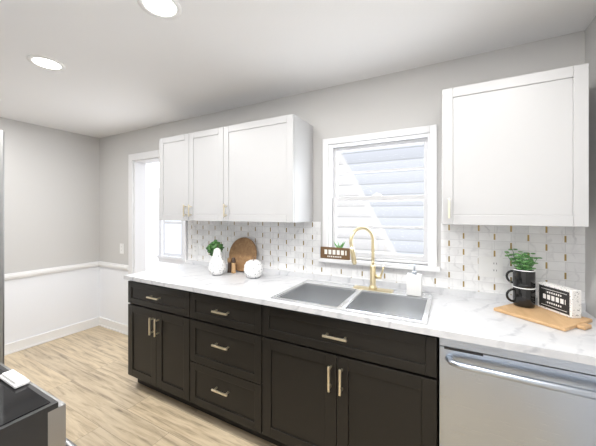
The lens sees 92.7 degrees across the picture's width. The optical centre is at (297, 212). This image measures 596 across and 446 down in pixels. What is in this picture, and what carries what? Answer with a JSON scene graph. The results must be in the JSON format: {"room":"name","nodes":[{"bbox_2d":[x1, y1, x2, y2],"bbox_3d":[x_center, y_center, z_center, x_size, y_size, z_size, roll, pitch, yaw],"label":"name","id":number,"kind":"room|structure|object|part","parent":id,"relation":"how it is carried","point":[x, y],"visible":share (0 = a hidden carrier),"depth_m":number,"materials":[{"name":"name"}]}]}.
{"room":"kitchen","nodes":[
{"label":"kitchen","id":0,"kind":"room"},
{"bbox_2d":[0,117,99,344],"bbox_3d":[-3.129,0.234,2.550,0.120,2.356,2.420,0,0,28],"label":"wall","id":1,"kind":"structure","parent":0,"point":[51,197],"depth_m":3.13,"materials":[{"name":"paint"}]},
{"bbox_2d":[4,261,97,279],"bbox_3d":[-3.035,0.637,2.569,0.028,0.060,2.300,0,0,28],"label":"trim","id":2,"kind":"structure","parent":1,"relation":"attached to","point":[9,276],"depth_m":3.12,"materials":[{"name":"white wood"}]},
{"bbox_2d":[4,317,97,355],"bbox_3d":[-3.036,1.359,2.569,0.026,0.105,2.300,0,0,28],"label":"baseboard","id":3,"kind":"structure","parent":1,"relation":"attached to","point":[23,344],"depth_m":3.12,"materials":[{"name":"white wood"}]},
{"bbox_2d":[4,326,276,445],"bbox_3d":[-1.052,1.442,1.514,4.760,0.060,2.540,0,0,28],"label":"floor","id":4,"kind":"structure","parent":0,"point":[96,388],"depth_m":2.14,"materials":[{"name":"brown wood"}]},
{"bbox_2d":[0,130,3,363],"bbox_3d":[-1.847,0.524,1.131,0.916,1.775,0.846,0,0,28],"label":"refrigerator","id":5,"kind":"object","parent":4,"relation":"on","point":[1,246],"visible":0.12,"depth_m":1.23,"materials":[{"name":"grey"}]},
{"bbox_2d":[0,362,76,445],"bbox_3d":[-1.127,0.882,0.688,0.767,1.060,0.740,0,0,28],"label":"range","id":6,"kind":"object","parent":4,"relation":"on","point":[32,414],"visible":1,"depth_m":0.75,"materials":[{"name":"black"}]},
{"bbox_2d":[0,370,29,388],"bbox_3d":[-0.861,0.500,0.862,0.120,0.017,0.035,0,0,28],"label":"dish towel","id":7,"kind":"object","parent":6,"relation":"on","point":[14,379],"visible":0.96,"depth_m":0.85,"materials":[{"name":"white fabric"}]},
{"bbox_2d":[128,280,191,406],"bbox_3d":[-0.911,0.972,2.391,0.730,0.880,0.604,0,0,28],"label":"base cabinet","id":8,"kind":"object","parent":4,"relation":"on","point":[159,319],"depth_m":2.11,"materials":[{"name":"black wood"}]},
{"bbox_2d":[192,292,271,442],"bbox_3d":[-0.338,0.972,2.087,0.733,0.880,0.604,0,0,28],"label":"base cabinet","id":9,"kind":"object","parent":4,"relation":"on","point":[240,350],"depth_m":1.79,"materials":[{"name":"black wood"}]},
{"bbox_2d":[272,308,438,445],"bbox_3d":[0.331,0.972,1.731,0.951,0.880,0.604,0,0,28],"label":"base cabinet","id":10,"kind":"object","parent":4,"relation":"on","point":[335,382],"depth_m":1.43,"materials":[{"name":"black wood"}]},
{"bbox_2d":[124,260,595,365],"bbox_3d":[0.037,0.498,1.873,2.927,0.068,0.628,0,0,28],"label":"countertop","id":11,"kind":"structure","parent":10,"relation":"on","point":[468,316],"depth_m":1.48,"materials":[{"name":"white stone"}]},
{"bbox_2d":[208,244,225,274],"bbox_3d":[-0.656,0.377,2.312,0.140,0.248,0.140,0,0,28],"label":"pear","id":12,"kind":"object","parent":11,"relation":"on","point":[217,265],"visible":0.98,"depth_m":2.27,"materials":[{"name":"white ceramic"}]},
{"bbox_2d":[206,240,223,255],"bbox_3d":[-0.715,0.365,2.443,0.147,0.273,0.157,0,0,28],"label":"topiary plant","id":13,"kind":"object","parent":12,"relation":"in","point":[211,247],"visible":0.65,"depth_m":2.40,"materials":[{"name":"green plant"}]},
{"bbox_2d":[227,257,231,272],"bbox_3d":[-0.576,0.436,2.399,0.040,0.130,0.040,0,0,28],"label":"pepper mill","id":14,"kind":"object","parent":11,"relation":"on","point":[229,265],"visible":0.83,"depth_m":2.38,"materials":[{"name":"brown wood"}]},
{"bbox_2d":[231,257,235,272],"bbox_3d":[-0.540,0.436,2.380,0.040,0.130,0.040,0,0,28],"label":"pepper mill","id":15,"kind":"object","parent":11,"relation":"on","point":[233,268],"visible":1,"depth_m":2.37,"materials":[{"name":"brown wood"}]},
{"bbox_2d":[229,237,256,270],"bbox_3d":[-0.475,0.354,2.440,0.290,0.286,0.075,0,0,28],"label":"round board","id":16,"kind":"object","parent":11,"relation":"on","point":[243,250],"visible":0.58,"depth_m":2.43,"materials":[{"name":"brown wood"}]},
{"bbox_2d":[244,257,262,278],"bbox_3d":[-0.346,0.423,2.215,0.150,0.157,0.150,0,0,28],"label":"apple","id":17,"kind":"object","parent":11,"relation":"on","point":[253,268],"visible":1,"depth_m":2.16,"materials":[{"name":"white ceramic"}]},
{"bbox_2d":[270,280,432,324],"bbox_3d":[0.325,0.590,1.689,0.838,0.194,0.498,0,0,28],"label":"sink","id":18,"kind":"object","parent":11,"relation":"in","point":[402,306],"visible":0.33,"depth_m":1.76,"materials":[{"name":"silver metal"}]},
{"bbox_2d":[406,264,421,296],"bbox_3d":[0.703,0.403,1.716,0.084,0.182,0.060,0,0,28],"label":"soap dispenser","id":19,"kind":"object","parent":18,"relation":"on","point":[413,283],"visible":1,"depth_m":1.69,"materials":[{"name":"white plastic"}]},
{"bbox_2d":[349,226,393,292],"bbox_3d":[0.458,0.289,1.788,0.250,0.410,0.173,0,0,28],"label":"faucet","id":20,"kind":"object","parent":11,"relation":"on","point":[373,278],"visible":1,"depth_m":1.82,"materials":[{"name":"gold metal"}]},
{"bbox_2d":[494,303,591,331],"bbox_3d":[1.183,0.493,1.367,0.250,0.016,0.320,0,0,-25],"label":"cutting board","id":21,"kind":"object","parent":11,"relation":"on","point":[537,314],"visible":0.88,"depth_m":1.32,"materials":[{"name":"brown wood"}]},
{"bbox_2d":[504,249,541,307],"bbox_3d":[1.175,0.340,1.482,0.158,0.290,0.169,0,0,28],"label":"stack","id":22,"kind":"object","parent":21,"relation":"on","point":[523,282],"visible":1,"depth_m":1.45,"materials":[{"name":"black ceramic"}]},
{"bbox_2d":[538,282,580,317],"bbox_3d":[1.274,0.420,1.391,0.048,0.128,0.175,0,0,-4],"label":"block","id":23,"kind":"object","parent":21,"relation":"on","point":[575,303],"visible":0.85,"depth_m":1.30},
{"bbox_2d":[539,284,569,314],"bbox_3d":[1.249,0.420,1.389,0.001,0.106,0.153,0,0,-4],"label":"sign","id":24,"kind":"object","parent":23,"relation":"attached to","point":[558,300],"visible":1,"depth_m":1.38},
{"bbox_2d":[439,337,595,445],"bbox_3d":[1.002,0.969,1.322,0.602,0.862,0.652,0,0,28],"label":"dishwasher","id":25,"kind":"object","parent":4,"relation":"on","point":[490,396],"visible":0.83,"depth_m":1.11,"materials":[{"name":"silver metal"}]},
{"bbox_2d":[146,162,180,270],"bbox_3d":[-1.868,0.184,3.942,2.900,2.456,0.980,0,0,28],"label":"wall","id":26,"kind":"structure","parent":0,"point":[152,187],"depth_m":4.66,"materials":[{"name":"white paint"}]},
{"bbox_2d":[156,188,183,263],"bbox_3d":[-1.970,0.192,4.443,0.630,1.180,0.090,0,0,28],"label":"window","id":27,"kind":"structure","parent":26,"relation":"in","point":[173,239],"depth_m":4.47,"materials":[{"name":"white"}]},
{"bbox_2d":[0,0,595,137],"bbox_3d":[-1.052,-0.994,1.514,4.760,0.100,2.540,0,0,28],"label":"ceiling","id":28,"kind":"structure","parent":0,"point":[131,65],"depth_m":1.61,"materials":[{"name":"white paint"}]},
{"bbox_2d":[27,55,65,70],"bbox_3d":[-1.580,-0.941,1.788,0.184,0.006,0.184,0,0,28],"label":"recessed light","id":29,"kind":"object","parent":28,"relation":"in","point":[44,62],"visible":1,"depth_m":1.78,"materials":[{"name":"white plastic"}]},
{"bbox_2d":[137,0,181,19],"bbox_3d":[-0.626,-0.941,1.289,0.184,0.006,0.184,0,0,28],"label":"recessed light","id":30,"kind":"object","parent":28,"relation":"in","point":[166,9],"visible":1,"depth_m":1.31,"materials":[{"name":"white plastic"}]},
{"bbox_2d":[100,30,584,324],"bbox_3d":[-0.895,0.234,2.801,5.690,2.356,0.120,0,0,28],"label":"wall","id":31,"kind":"structure","parent":0,"point":[410,98],"depth_m":2.09,"materials":[{"name":"paint"}]},
{"bbox_2d":[98,261,127,270],"bbox_3d":[-2.220,0.637,3.422,0.605,0.060,0.028,0,0,28],"label":"trim","id":32,"kind":"structure","parent":31,"relation":"attached to","point":[103,264],"depth_m":3.41,"materials":[{"name":"white wood"}]},
{"bbox_2d":[98,317,127,334],"bbox_3d":[-2.220,1.359,3.423,0.605,0.105,0.026,0,0,28],"label":"baseboard","id":33,"kind":"structure","parent":31,"relation":"attached to","point":[103,322],"depth_m":3.42,"materials":[{"name":"white wood"}]},
{"bbox_2d":[120,244,123,253],"bbox_3d":[-2.086,0.422,3.362,0.072,0.118,0.007,0,0,28],"label":"switch plate","id":34,"kind":"object","parent":31,"relation":"attached to","point":[121,248],"visible":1,"depth_m":3.35,"materials":[{"name":"white plastic"}]},
{"bbox_2d":[128,150,186,303],"bbox_3d":[-1.499,0.369,3.122,0.952,2.085,0.160,0,0,28],"label":"door frame","id":35,"kind":"structure","parent":31,"relation":"attached to","point":[137,216],"depth_m":3.27,"materials":[{"name":"white wood"}]},
{"bbox_2d":[159,126,226,220],"bbox_3d":[-0.818,-0.302,2.508,0.812,0.736,0.319,0,0,28],"label":"upper cabinet","id":36,"kind":"object","parent":31,"relation":"attached to","point":[192,166],"depth_m":2.36,"materials":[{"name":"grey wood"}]},
{"bbox_2d":[227,114,312,222],"bbox_3d":[-0.254,-0.302,2.209,0.671,0.736,0.319,0,0,28],"label":"upper cabinet","id":37,"kind":"object","parent":31,"relation":"attached to","point":[258,171],"depth_m":2.04,"materials":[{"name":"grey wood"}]},
{"bbox_2d":[319,124,440,271],"bbox_3d":[0.552,-0.095,2.006,0.816,0.920,0.165,0,0,28],"label":"window","id":38,"kind":"structure","parent":31,"relation":"in","point":[431,263],"depth_m":1.96,"materials":[{"name":"white wood"}]},
{"bbox_2d":[321,247,349,259],"bbox_3d":[0.271,0.294,2.080,0.225,0.084,0.014,0,0,28],"label":"kitchen sign","id":39,"kind":"object","parent":38,"relation":"on","point":[335,253],"visible":0.92,"depth_m":2.07,"materials":[{"name":"brown wood"}]},
{"bbox_2d":[333,241,344,247],"bbox_3d":[0.305,0.272,2.101,0.093,0.128,0.042,0,0,28],"label":"plant","id":40,"kind":"object","parent":38,"relation":"on","point":[341,246],"visible":0.27,"depth_m":2.09,"materials":[{"name":"green plant"}]},
{"bbox_3d":[0.569,-0.090,2.037,0.666,0.820,0.055,0,0,28],"label":"window sash","id":41,"kind":"part","parent":38,"relation":"part of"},
{"bbox_2d":[188,221,584,302],"bbox_3d":[0.190,0.284,2.152,2.924,0.436,0.006,0,0,28],"label":"tile backsplash","id":42,"kind":"structure","parent":31,"relation":"attached to","point":[560,251],"depth_m":1.74,"materials":[{"name":"white tile"}]},
{"bbox_2d":[193,243,197,254],"bbox_3d":[-1.003,0.352,2.779,0.072,0.118,0.007,0,0,28],"label":"electrical outlet plate","id":43,"kind":"object","parent":42,"relation":"attached to","point":[195,248],"visible":1,"depth_m":2.78,"materials":[{"name":"white plastic"}]},
{"bbox_2d":[221,248,224,260],"bbox_3d":[-0.698,0.382,2.617,0.072,0.118,0.007,0,0,28],"label":"electrical outlet plate","id":44,"kind":"object","parent":42,"relation":"attached to","point":[223,253],"visible":0.35,"depth_m":2.61,"materials":[{"name":"white plastic"}]},
{"bbox_2d":[478,256,502,277],"bbox_3d":[1.118,0.314,1.650,0.118,0.118,0.008,0,0,28],"label":"electrical outlet plate","id":45,"kind":"object","parent":42,"relation":"attached to","point":[490,267],"visible":1,"depth_m":1.65,"materials":[{"name":"white plastic"}]},
{"bbox_2d":[442,63,588,226],"bbox_3d":[1.073,-0.294,1.484,0.569,0.712,0.351,0,0,28],"label":"upper cabinet","id":46,"kind":"object","parent":31,"relation":"attached to","point":[515,150],"visible":1,"depth_m":1.34,"materials":[{"name":"white wood"}]},
{"bbox_2d":[585,16,595,317],"bbox_3d":[0.968,0.234,0.372,0.120,2.356,2.420,0,0,28],"label":"wall","id":47,"kind":"structure","parent":0,"point":[590,230],"depth_m":1.40,"materials":[{"name":"paint"}]},
{"label":"outside","id":48,"kind":"structure","parent":0,"visible":0},
{"bbox_2d":[337,143,423,255],"bbox_3d":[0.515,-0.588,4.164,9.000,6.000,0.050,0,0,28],"label":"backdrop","id":49,"kind":"structure","parent":48,"point":[375,183],"depth_m":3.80,"materials":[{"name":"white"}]}
]}

